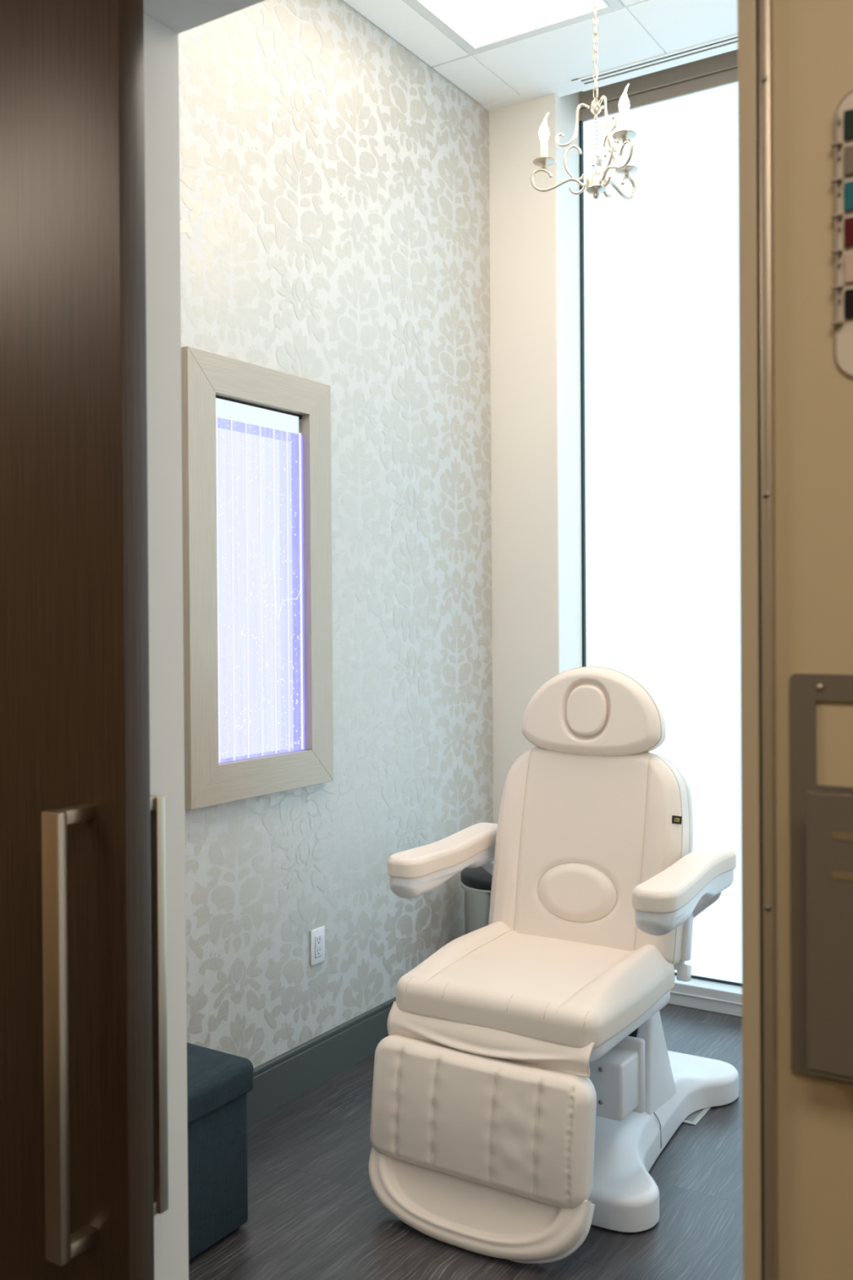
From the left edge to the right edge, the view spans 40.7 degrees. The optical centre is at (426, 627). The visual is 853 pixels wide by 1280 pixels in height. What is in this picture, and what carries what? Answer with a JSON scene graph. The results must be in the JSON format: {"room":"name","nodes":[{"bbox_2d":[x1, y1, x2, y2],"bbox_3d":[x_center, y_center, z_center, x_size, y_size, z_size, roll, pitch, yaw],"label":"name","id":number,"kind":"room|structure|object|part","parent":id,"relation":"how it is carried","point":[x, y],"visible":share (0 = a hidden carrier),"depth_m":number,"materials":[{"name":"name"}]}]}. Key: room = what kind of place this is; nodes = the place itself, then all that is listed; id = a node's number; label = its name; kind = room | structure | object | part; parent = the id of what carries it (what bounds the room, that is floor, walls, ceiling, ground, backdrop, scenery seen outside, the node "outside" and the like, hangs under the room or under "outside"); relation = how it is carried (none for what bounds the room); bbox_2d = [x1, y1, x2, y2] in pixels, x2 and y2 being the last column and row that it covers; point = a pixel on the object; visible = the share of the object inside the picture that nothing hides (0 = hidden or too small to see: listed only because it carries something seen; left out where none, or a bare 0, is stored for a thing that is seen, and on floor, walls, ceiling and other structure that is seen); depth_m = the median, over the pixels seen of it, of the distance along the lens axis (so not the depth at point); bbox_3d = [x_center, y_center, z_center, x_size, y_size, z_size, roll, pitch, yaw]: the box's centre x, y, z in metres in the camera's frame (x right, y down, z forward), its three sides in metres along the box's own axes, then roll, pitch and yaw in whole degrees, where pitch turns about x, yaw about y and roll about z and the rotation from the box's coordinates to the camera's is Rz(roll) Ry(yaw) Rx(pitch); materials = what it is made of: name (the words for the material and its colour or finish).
{"room":"clinic corridor","nodes":[
{"label":"clinic corridor","id":0,"kind":"room"},
{"bbox_2d":[177,0,493,1067],"bbox_3d":[-0.455,-0.356,3.651,0.101,3.661,3.129,0,1,32],"label":"wall","id":1,"kind":"structure","parent":0,"point":[335,184],"depth_m":3.91,"materials":[{"name":"paper"}]},
{"bbox_2d":[181,346,333,809],"bbox_3d":[-0.496,-0.139,3.455,0.039,1.279,0.650,0,1,32],"label":"mirror","id":2,"kind":"object","parent":1,"relation":"attached to","point":[256,489],"visible":1,"depth_m":3.42,"materials":[{"name":"beige wood"}]},
{"bbox_3d":[-0.641,-0.136,3.227,0.039,1.278,0.111,0,1,32],"label":"rail","id":3,"kind":"part","parent":2,"relation":"part of","materials":[{"name":"beige wood"}]},
{"bbox_2d":[215,417,290,441],"bbox_3d":[-0.526,-0.591,3.433,0.011,0.030,0.368,0,1,32],"label":"light","id":4,"kind":"object","parent":2,"relation":"on","point":[242,428],"depth_m":3.43,"materials":[{"name":"purple"}]},
{"bbox_2d":[218,747,293,763],"bbox_3d":[-0.520,0.384,3.441,0.011,0.011,0.368,0,1,32],"label":"light","id":5,"kind":"object","parent":2,"relation":"on","point":[228,757],"depth_m":3.42,"materials":[{"name":"purple"}]},
{"bbox_3d":[-0.500,-0.723,3.450,0.039,0.109,0.649,0,1,32],"label":"cross rail","id":6,"kind":"part","parent":2,"relation":"part of","materials":[{"name":"beige wood"}]},
{"bbox_3d":[-0.492,0.446,3.459,0.039,0.111,0.649,0,1,32],"label":"cross rail","id":7,"kind":"part","parent":2,"relation":"part of","materials":[{"name":"beige wood"}]},
{"bbox_2d":[290,432,305,751],"bbox_3d":[-0.408,-0.110,3.617,0.011,0.995,0.059,0,1,32],"label":"light","id":8,"kind":"object","parent":2,"relation":"on","point":[297,439],"depth_m":3.61,"materials":[{"name":"purple"}]},
{"bbox_3d":[-0.352,-0.141,3.682,0.039,1.278,0.111,0,1,32],"label":"rail","id":9,"kind":"part","parent":2,"relation":"part of","materials":[{"name":"beige wood"}]},
{"bbox_2d":[310,925,324,966],"bbox_3d":[-0.351,1.028,3.709,0.009,0.114,0.072,0,1,32],"label":"wall outlet","id":10,"kind":"object","parent":1,"relation":"attached to","point":[317,935],"visible":1,"depth_m":3.70,"materials":[{"name":"white plastic"}]},
{"bbox_2d":[315,934,321,958],"bbox_3d":[-0.348,1.028,3.708,0.004,0.070,0.036,0,1,32],"label":"socket","id":11,"kind":"object","parent":10,"relation":"attached to","point":[317,937],"depth_m":3.71,"materials":[{"name":"white plastic"}]},
{"bbox_2d":[246,996,395,1124],"bbox_3d":[-0.476,1.400,3.509,0.013,0.152,2.829,0,1,32],"label":"baseboard","id":12,"kind":"structure","parent":1,"relation":"attached to","point":[278,1081],"depth_m":3.69,"materials":[{"name":"grey"}]},
{"bbox_2d":[188,1003,743,1279],"bbox_3d":[0.393,1.510,1.546,5.400,0.050,6.200,0,1,32],"label":"floor","id":13,"kind":"structure","parent":0,"point":[315,1212],"depth_m":2.91,"materials":[{"name":"grey wood"}]},
{"bbox_2d":[186,1042,253,1260],"bbox_3d":[-0.776,1.268,2.659,0.404,0.433,0.698,0,1,32],"label":"storage ottoman","id":14,"kind":"object","parent":13,"relation":"on","point":[219,1083],"visible":0.23,"depth_m":2.75,"materials":[{"name":"teal fabric"}]},
{"bbox_3d":[-0.777,1.098,2.658,0.404,0.094,0.698,0,1,32],"label":"lid","id":15,"kind":"part","parent":14,"relation":"part of","materials":[{"name":"teal fabric"}]},
{"bbox_2d":[460,866,492,934],"bbox_3d":[0.286,1.187,4.335,0.314,0.554,0.314,-1,1,-30],"label":"waste bin","id":16,"kind":"object","parent":13,"relation":"on","point":[476,882],"visible":0.19,"depth_m":4.24,"materials":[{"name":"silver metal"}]},
{"bbox_3d":[0.285,0.933,4.333,0.312,0.047,0.312,0,1,32],"label":"lid","id":17,"kind":"part","parent":16,"relation":"part of","materials":[{"name":"black plastic"}]},
{"bbox_2d":[368,666,738,1263],"bbox_3d":[0.409,0.802,3.252,0.860,1.370,1.285,0,1,32],"label":"chair","id":18,"kind":"object","parent":13,"relation":"on","point":[528,1089],"visible":1,"depth_m":2.96,"materials":[{"name":"white leather"}]},
{"bbox_2d":[395,920,675,1048],"bbox_3d":[0.299,0.932,3.078,0.592,0.128,0.573,0,1,32],"label":"seat cushion","id":19,"kind":"object","parent":18,"relation":"on","point":[517,984],"depth_m":2.94,"materials":[{"name":"beige leather"}]},
{"bbox_2d":[682,1106,711,1125],"bbox_3d":[0.781,1.465,3.485,0.124,0.004,0.156,0,1,32],"label":"floor outlet","id":20,"kind":"object","parent":13,"relation":"on","point":[693,1118],"visible":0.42,"depth_m":3.44,"materials":[{"name":"grey metal"}]},
{"bbox_3d":[0.781,1.466,3.485,0.096,0.002,0.128,0,1,32],"label":"lid","id":21,"kind":"part","parent":20,"relation":"part of","materials":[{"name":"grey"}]},
{"bbox_2d":[143,0,852,1279],"bbox_3d":[0.231,-0.342,1.296,5.400,3.661,0.112,0,1,32],"label":"wall","id":22,"kind":"structure","parent":0,"point":[813,39],"depth_m":1.15,"materials":[{"name":"white paint"}]},
{"bbox_2d":[0,0,168,1279],"bbox_3d":[-0.852,0.239,1.814,1.116,2.496,0.177,0,1,32],"label":"door","id":23,"kind":"structure","parent":22,"relation":"in","point":[84,1127],"depth_m":1.54,"materials":[{"name":"brown wood"}]},
{"bbox_3d":[-0.465,0.528,1.506,0.031,0.582,0.067,0,1,32],"label":"handle","id":24,"kind":"part","parent":23,"relation":"part of","materials":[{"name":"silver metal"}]},
{"bbox_3d":[-0.394,0.527,1.592,0.031,0.582,0.066,0,1,32],"label":"handle","id":25,"kind":"part","parent":23,"relation":"part of","materials":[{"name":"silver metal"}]},
{"bbox_2d":[737,0,762,1279],"bbox_3d":[0.331,0.279,1.170,0.019,2.420,0.010,0,1,32],"label":"trim","id":26,"kind":"structure","parent":22,"relation":"attached to","point":[747,9],"depth_m":1.16,"materials":[{"name":"beige paint"}]},
{"bbox_2d":[757,0,764,1279],"bbox_3d":[0.342,0.279,1.166,0.004,2.420,0.005,0,1,32],"label":"trim","id":27,"kind":"structure","parent":22,"relation":"attached to","point":[758,162],"depth_m":1.16,"materials":[{"name":"black"}]},
{"bbox_2d":[759,0,778,1279],"bbox_3d":[0.345,0.279,1.157,0.012,2.420,0.016,0,1,32],"label":"trim","id":28,"kind":"structure","parent":22,"relation":"attached to","point":[766,64],"depth_m":1.15,"materials":[{"name":"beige metal"}]},
{"bbox_2d":[790,673,852,1085],"bbox_3d":[0.500,0.246,1.046,0.339,0.400,0.031,0,1,32],"label":"holder","id":29,"kind":"object","parent":22,"relation":"attached to","point":[821,816],"visible":1,"depth_m":1.11,"materials":[{"name":"grey metal"}]},
{"bbox_2d":[830,89,852,376],"bbox_3d":[0.458,-0.381,1.078,0.150,0.280,0.010,0,1,32],"label":"rack","id":30,"kind":"object","parent":22,"relation":"attached to","point":[842,144],"visible":1,"depth_m":1.11,"materials":[{"name":"opaque white plastic"},{"name":"opaque coloured plastic"}]},
{"bbox_2d":[488,91,582,823],"bbox_3d":[0.454,-0.546,4.801,0.401,4.011,0.389,0,1,32],"label":"wall","id":31,"kind":"structure","parent":0,"point":[535,398],"depth_m":4.61,"materials":[{"name":"white paint"}]},
{"bbox_2d":[579,48,742,1017],"bbox_3d":[1.761,-0.549,4.050,2.611,4.011,0.254,0,1,32],"label":"window","id":32,"kind":"structure","parent":31,"relation":"in","point":[660,367],"depth_m":4.51,"materials":[{"name":"white"}]},
{"bbox_3d":[1.771,-2.314,4.071,2.611,0.482,0.172,0,1,32],"label":"head frame","id":33,"kind":"part","parent":32,"relation":"part of","materials":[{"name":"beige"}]},
{"bbox_3d":[1.759,1.413,4.042,2.611,0.087,0.189,0,1,32],"label":"sill","id":34,"kind":"part","parent":32,"relation":"part of","materials":[{"name":"silver metal"}]},
{"bbox_2d":[342,0,737,111],"bbox_3d":[0.722,-2.137,2.700,3.112,0.100,2.920,0,1,32],"label":"ceiling","id":35,"kind":"structure","parent":0,"point":[547,63],"depth_m":4.13,"materials":[{"name":"white tile"}]},
{"bbox_2d":[404,0,624,55],"bbox_3d":[0.090,-2.097,3.532,0.599,0.026,1.214,0,1,32],"label":"recessed light","id":36,"kind":"object","parent":35,"relation":"in","point":[477,26],"visible":1,"depth_m":3.94,"materials":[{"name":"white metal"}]},
{"bbox_2d":[530,0,638,199],"bbox_3d":[0.498,-1.669,3.376,0.344,0.844,0.310,0,1,32],"label":"chandelier","id":37,"kind":"object","parent":35,"relation":"hanging from","point":[597,184],"visible":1,"depth_m":3.34,"materials":[{"name":"beige metal"}]},
{"bbox_2d":[530,112,586,191],"bbox_3d":[0.386,-1.398,3.373,0.158,0.232,0.056,0,1,32],"label":"candle","id":38,"kind":"object","parent":37,"relation":"on","point":[544,161],"depth_m":3.37,"materials":[{"name":"white plastic"}]},
{"bbox_3d":[0.428,-1.397,3.361,0.100,0.264,0.008,0,0,15],"label":"scroll frame","id":39,"kind":"part","parent":37,"relation":"part of","materials":[{"name":"beige metal"}]},
{"bbox_3d":[0.490,-1.801,3.340,0.013,0.528,0.012,0,0,-13],"label":"chain","id":40,"kind":"part","parent":37,"relation":"part of","materials":[{"name":"beige metal"}]},
{"bbox_3d":[0.490,-1.801,3.340,0.011,0.520,0.011,0,1,32],"label":"cord","id":41,"kind":"part","parent":37,"relation":"part of","materials":[{"name":"beige plastic"}]},
{"bbox_3d":[0.519,-1.396,3.281,0.008,0.264,0.100,-1,0,-23],"label":"scroll frame","id":42,"kind":"part","parent":37,"relation":"part of","materials":[{"name":"beige metal"}]},
{"bbox_3d":[0.541,-1.397,3.390,0.100,0.264,0.008,-1,1,-45],"label":"scroll frame","id":43,"kind":"part","parent":37,"relation":"part of","materials":[{"name":"beige metal"}]},
{"bbox_2d":[600,84,633,182],"bbox_3d":[0.536,-1.398,3.241,0.137,0.232,0.099,0,1,32],"label":"candle","id":44,"kind":"object","parent":37,"relation":"on","point":[625,135],"depth_m":3.20,"materials":[{"name":"white plastic"}]},
{"bbox_2d":[605,122,635,199],"bbox_3d":[0.573,-1.400,3.421,0.047,0.232,0.161,0,1,32],"label":"chandelier arm","id":45,"kind":"object","parent":37,"relation":"on","point":[629,169],"depth_m":3.43,"materials":[{"name":"beige metal"}]},
{"bbox_2d":[571,33,737,91],"bbox_3d":[1.510,-2.106,3.867,2.193,0.016,0.104,0,1,32],"label":"ceiling vent","id":46,"kind":"object","parent":35,"relation":"in","point":[729,43],"visible":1,"depth_m":4.27,"materials":[{"name":"white metal"}]}
]}

